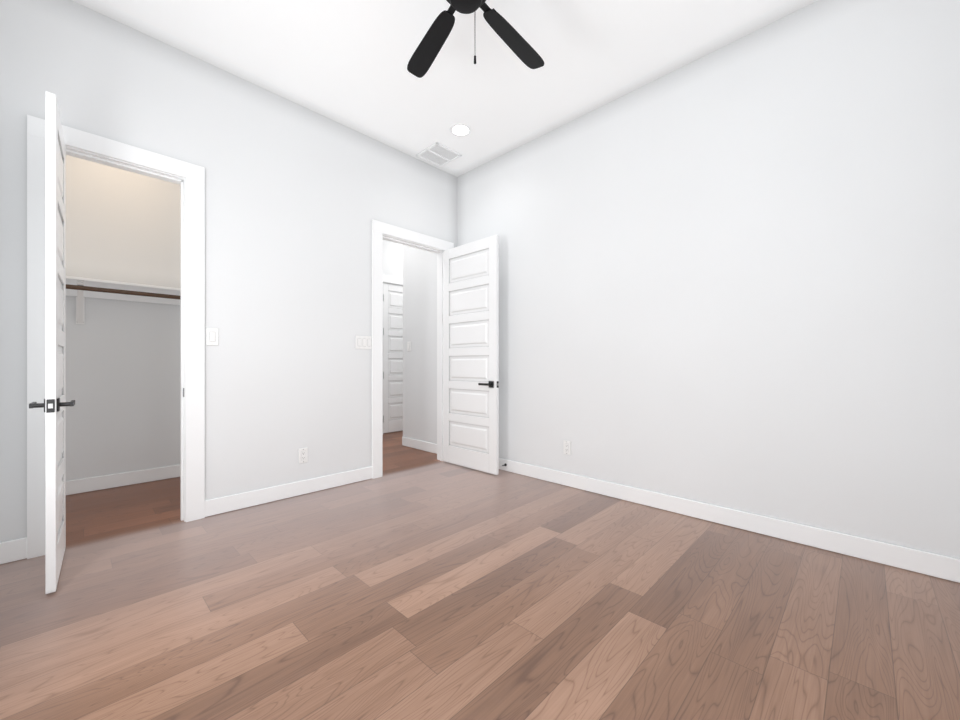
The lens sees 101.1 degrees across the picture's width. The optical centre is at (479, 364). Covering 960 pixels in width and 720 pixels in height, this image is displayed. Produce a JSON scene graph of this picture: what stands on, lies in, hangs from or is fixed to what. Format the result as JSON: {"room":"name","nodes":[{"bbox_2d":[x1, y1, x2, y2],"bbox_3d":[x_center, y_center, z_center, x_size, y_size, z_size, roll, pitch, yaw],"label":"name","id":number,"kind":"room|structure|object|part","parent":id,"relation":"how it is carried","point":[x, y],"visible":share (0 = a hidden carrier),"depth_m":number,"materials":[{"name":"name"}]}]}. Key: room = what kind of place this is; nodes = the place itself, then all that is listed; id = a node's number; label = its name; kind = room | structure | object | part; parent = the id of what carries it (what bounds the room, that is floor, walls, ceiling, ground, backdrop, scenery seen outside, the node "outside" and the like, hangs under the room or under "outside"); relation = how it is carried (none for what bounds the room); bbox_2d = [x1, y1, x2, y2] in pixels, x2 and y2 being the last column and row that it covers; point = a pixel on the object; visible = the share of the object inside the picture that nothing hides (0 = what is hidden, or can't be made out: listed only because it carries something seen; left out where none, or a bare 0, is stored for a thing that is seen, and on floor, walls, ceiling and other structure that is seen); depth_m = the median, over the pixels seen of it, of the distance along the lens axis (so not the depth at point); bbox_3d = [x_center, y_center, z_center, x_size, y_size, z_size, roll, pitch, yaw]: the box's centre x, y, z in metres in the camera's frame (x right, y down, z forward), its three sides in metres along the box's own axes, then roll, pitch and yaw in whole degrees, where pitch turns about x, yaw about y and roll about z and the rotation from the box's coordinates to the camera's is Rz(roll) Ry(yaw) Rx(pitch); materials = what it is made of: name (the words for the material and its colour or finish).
{"room":"empty bedroom","nodes":[
{"label":"empty bedroom","id":0,"kind":"room"},
{"bbox_2d":[66,155,179,494],"bbox_3d":[-3.221,-0.549,3.775,0.133,3.330,1.809,0,0,44],"label":"wall","id":1,"kind":"structure","parent":0,"point":[123,378],"depth_m":3.62,"materials":[{"name":"paint"}]},
{"bbox_2d":[66,276,179,323],"bbox_3d":[-3.050,-0.527,3.608,0.344,0.354,1.809,0,0,44],"label":"closet shelf","id":2,"kind":"object","parent":1,"relation":"attached to","point":[80,288],"visible":0.33,"depth_m":3.46,"materials":[{"name":"white paint"}]},
{"bbox_2d":[66,465,179,494],"bbox_3d":[-3.167,1.052,3.722,0.018,0.118,1.809,0,0,44],"label":"baseboard","id":3,"kind":"structure","parent":1,"relation":"attached to","point":[107,481],"depth_m":3.59,"materials":[{"name":"white paint"}]},
{"bbox_2d":[0,0,456,562],"bbox_3d":[-1.623,-0.549,3.378,0.133,3.330,3.741,0,0,44],"label":"wall","id":4,"kind":"structure","parent":0,"point":[298,198],"depth_m":3.08,"materials":[{"name":"paint"}]},
{"bbox_2d":[27,115,204,558],"bbox_3d":[-2.351,-0.158,2.618,0.153,2.548,0.850,0,0,44],"label":"door frame","id":5,"kind":"structure","parent":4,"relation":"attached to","point":[101,159],"depth_m":2.63,"materials":[{"name":"white paint"}]},
{"bbox_2d":[29,91,74,593],"bbox_3d":[-2.296,-0.104,2.132,0.660,2.413,0.155,0,0,44],"label":"closet door","id":6,"kind":"structure","parent":5,"relation":"attached to","point":[54,404],"depth_m":1.92,"materials":[{"name":"paint"}]},
{"bbox_3d":[-2.137,0.200,1.977,0.201,0.064,0.155,0,0,44],"label":"handle","id":7,"kind":"part","parent":6,"relation":"part of","materials":[{"name":"black metal"}]},
{"bbox_2d":[0,466,371,563],"bbox_3d":[-1.524,1.052,3.374,0.014,0.118,3.608,0,0,44],"label":"baseboard","id":8,"kind":"structure","parent":4,"relation":"attached to","point":[13,550],"depth_m":3.15,"materials":[{"name":"white paint"}]},
{"bbox_2d":[206,328,217,345],"bbox_3d":[-1.975,-0.205,2.915,0.010,0.128,0.078,0,0,44],"label":"light switch","id":9,"kind":"object","parent":4,"relation":"attached to","point":[211,336],"visible":1,"depth_m":2.91,"materials":[{"name":"plastic"}]},
{"bbox_2d":[299,447,307,462],"bbox_3d":[-1.515,0.780,3.388,0.008,0.128,0.078,0,0,44],"label":"electrical outlet","id":10,"kind":"object","parent":4,"relation":"attached to","point":[303,455],"visible":1,"depth_m":3.38,"materials":[{"name":"plastic"}]},
{"bbox_2d":[355,335,371,348],"bbox_3d":[-1.112,-0.212,3.799,0.010,0.128,0.181,0,0,44],"label":"light switch","id":11,"kind":"object","parent":4,"relation":"attached to","point":[363,342],"visible":1,"depth_m":3.79,"materials":[{"name":"plastic"}]},
{"bbox_2d":[372,219,453,478],"bbox_3d":[-0.682,-0.150,4.232,0.020,2.531,1.060,0,0,44],"label":"door frame","id":12,"kind":"structure","parent":4,"relation":"attached to","point":[379,229],"depth_m":3.89,"materials":[{"name":"white paint"}]},
{"bbox_2d":[383,234,444,461],"bbox_3d":[-0.737,-0.103,4.286,0.133,2.436,0.871,0,0,44],"label":"door frame","id":13,"kind":"structure","parent":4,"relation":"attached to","point":[439,252],"depth_m":4.56,"materials":[{"name":"white paint"}]},
{"bbox_2d":[443,235,498,474],"bbox_3d":[-0.119,-0.096,4.233,0.841,2.396,0.150,0,0,44],"label":"door","id":14,"kind":"structure","parent":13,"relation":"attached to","point":[471,355],"depth_m":4.18,"materials":[{"name":"paint"}]},
{"bbox_3d":[0.106,0.200,4.013,0.198,0.064,0.150,0,0,44],"label":"handle","id":15,"kind":"part","parent":14,"relation":"part of","materials":[{"name":"black metal"}]},
{"bbox_2d":[383,240,402,277],"bbox_3d":[-1.748,-0.549,6.206,0.133,3.330,3.463,0,0,44],"label":"wall","id":16,"kind":"structure","parent":0,"point":[393,259],"depth_m":6.44,"materials":[{"name":"paint"}]},
{"bbox_2d":[383,283,402,432],"bbox_3d":[-1.278,-0.104,6.626,0.150,2.413,0.864,0,0,44],"label":"hall door","id":17,"kind":"structure","parent":16,"relation":"in","point":[392,357],"depth_m":6.46,"materials":[{"name":"paint"}]},
{"bbox_2d":[383,275,402,284],"bbox_3d":[-1.251,-0.158,6.606,0.020,2.548,1.077,0,0,44],"label":"door frame","id":18,"kind":"structure","parent":16,"relation":"attached to","point":[392,279],"depth_m":6.42,"materials":[{"name":"white paint"}]},
{"bbox_2d":[72,0,817,176],"bbox_3d":[-0.248,-2.270,3.293,6.616,0.111,5.828,0,0,44],"label":"ceiling","id":19,"kind":"structure","parent":0,"point":[344,62],"depth_m":2.80,"materials":[{"name":"paint"}]},
{"bbox_2d":[416,142,461,166],"bbox_3d":[-0.434,-2.209,4.176,0.344,0.012,0.338,0,0,44],"label":"ceiling vent","id":20,"kind":"object","parent":19,"relation":"in","point":[438,154],"visible":0.96,"depth_m":4.17,"materials":[{"name":"white metal"}]},
{"bbox_2d":[450,123,471,136],"bbox_3d":[-0.184,-2.212,3.732,0.209,0.008,0.209,0,0,44],"label":"recessed light","id":21,"kind":"object","parent":19,"relation":"in","point":[460,130],"depth_m":3.73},
{"bbox_2d":[407,0,543,77],"bbox_3d":[-0.050,-1.904,2.020,1.323,0.622,1.288,0,0,44],"label":"ceiling fan","id":22,"kind":"object","parent":19,"relation":"hanging from","point":[426,52],"visible":1,"depth_m":2.27,"materials":[{"name":"black"}]},
{"bbox_3d":[-0.026,-1.752,2.088,0.006,0.244,0.007,0,0,44],"label":"chain","id":23,"kind":"part","parent":22,"relation":"part of","materials":[{"name":"silver metal"}]},
{"bbox_2d":[0,431,959,719],"bbox_3d":[-0.248,1.171,3.293,6.616,0.111,5.828,0,0,44],"label":"floor","id":24,"kind":"structure","parent":0,"point":[416,585],"depth_m":1.76,"materials":[{"name":"brown wood"}]},
{"bbox_2d":[403,0,959,573],"bbox_3d":[0.882,-0.549,3.640,5.306,3.330,0.133,0,0,44],"label":"wall","id":25,"kind":"structure","parent":0,"point":[729,276],"depth_m":2.63,"materials":[{"name":"paint"}]},
{"bbox_2d":[402,436,436,453],"bbox_3d":[-0.716,1.052,5.098,0.971,0.118,0.018,0,0,44],"label":"baseboard","id":26,"kind":"structure","parent":25,"relation":"attached to","point":[420,445],"depth_m":5.14,"materials":[{"name":"white paint"}]},
{"bbox_2d":[563,440,570,454],"bbox_3d":[0.797,0.763,3.624,0.078,0.128,0.008,0,0,44],"label":"electrical outlet","id":27,"kind":"object","parent":25,"relation":"attached to","point":[566,447],"visible":1,"depth_m":3.62,"materials":[{"name":"plastic"}]},
{"bbox_2d":[499,458,959,582],"bbox_3d":[1.185,1.052,3.241,4.048,0.118,0.014,0,0,44],"label":"baseboard","id":28,"kind":"structure","parent":25,"relation":"attached to","point":[934,565],"depth_m":2.56,"materials":[{"name":"white paint"}]}
]}

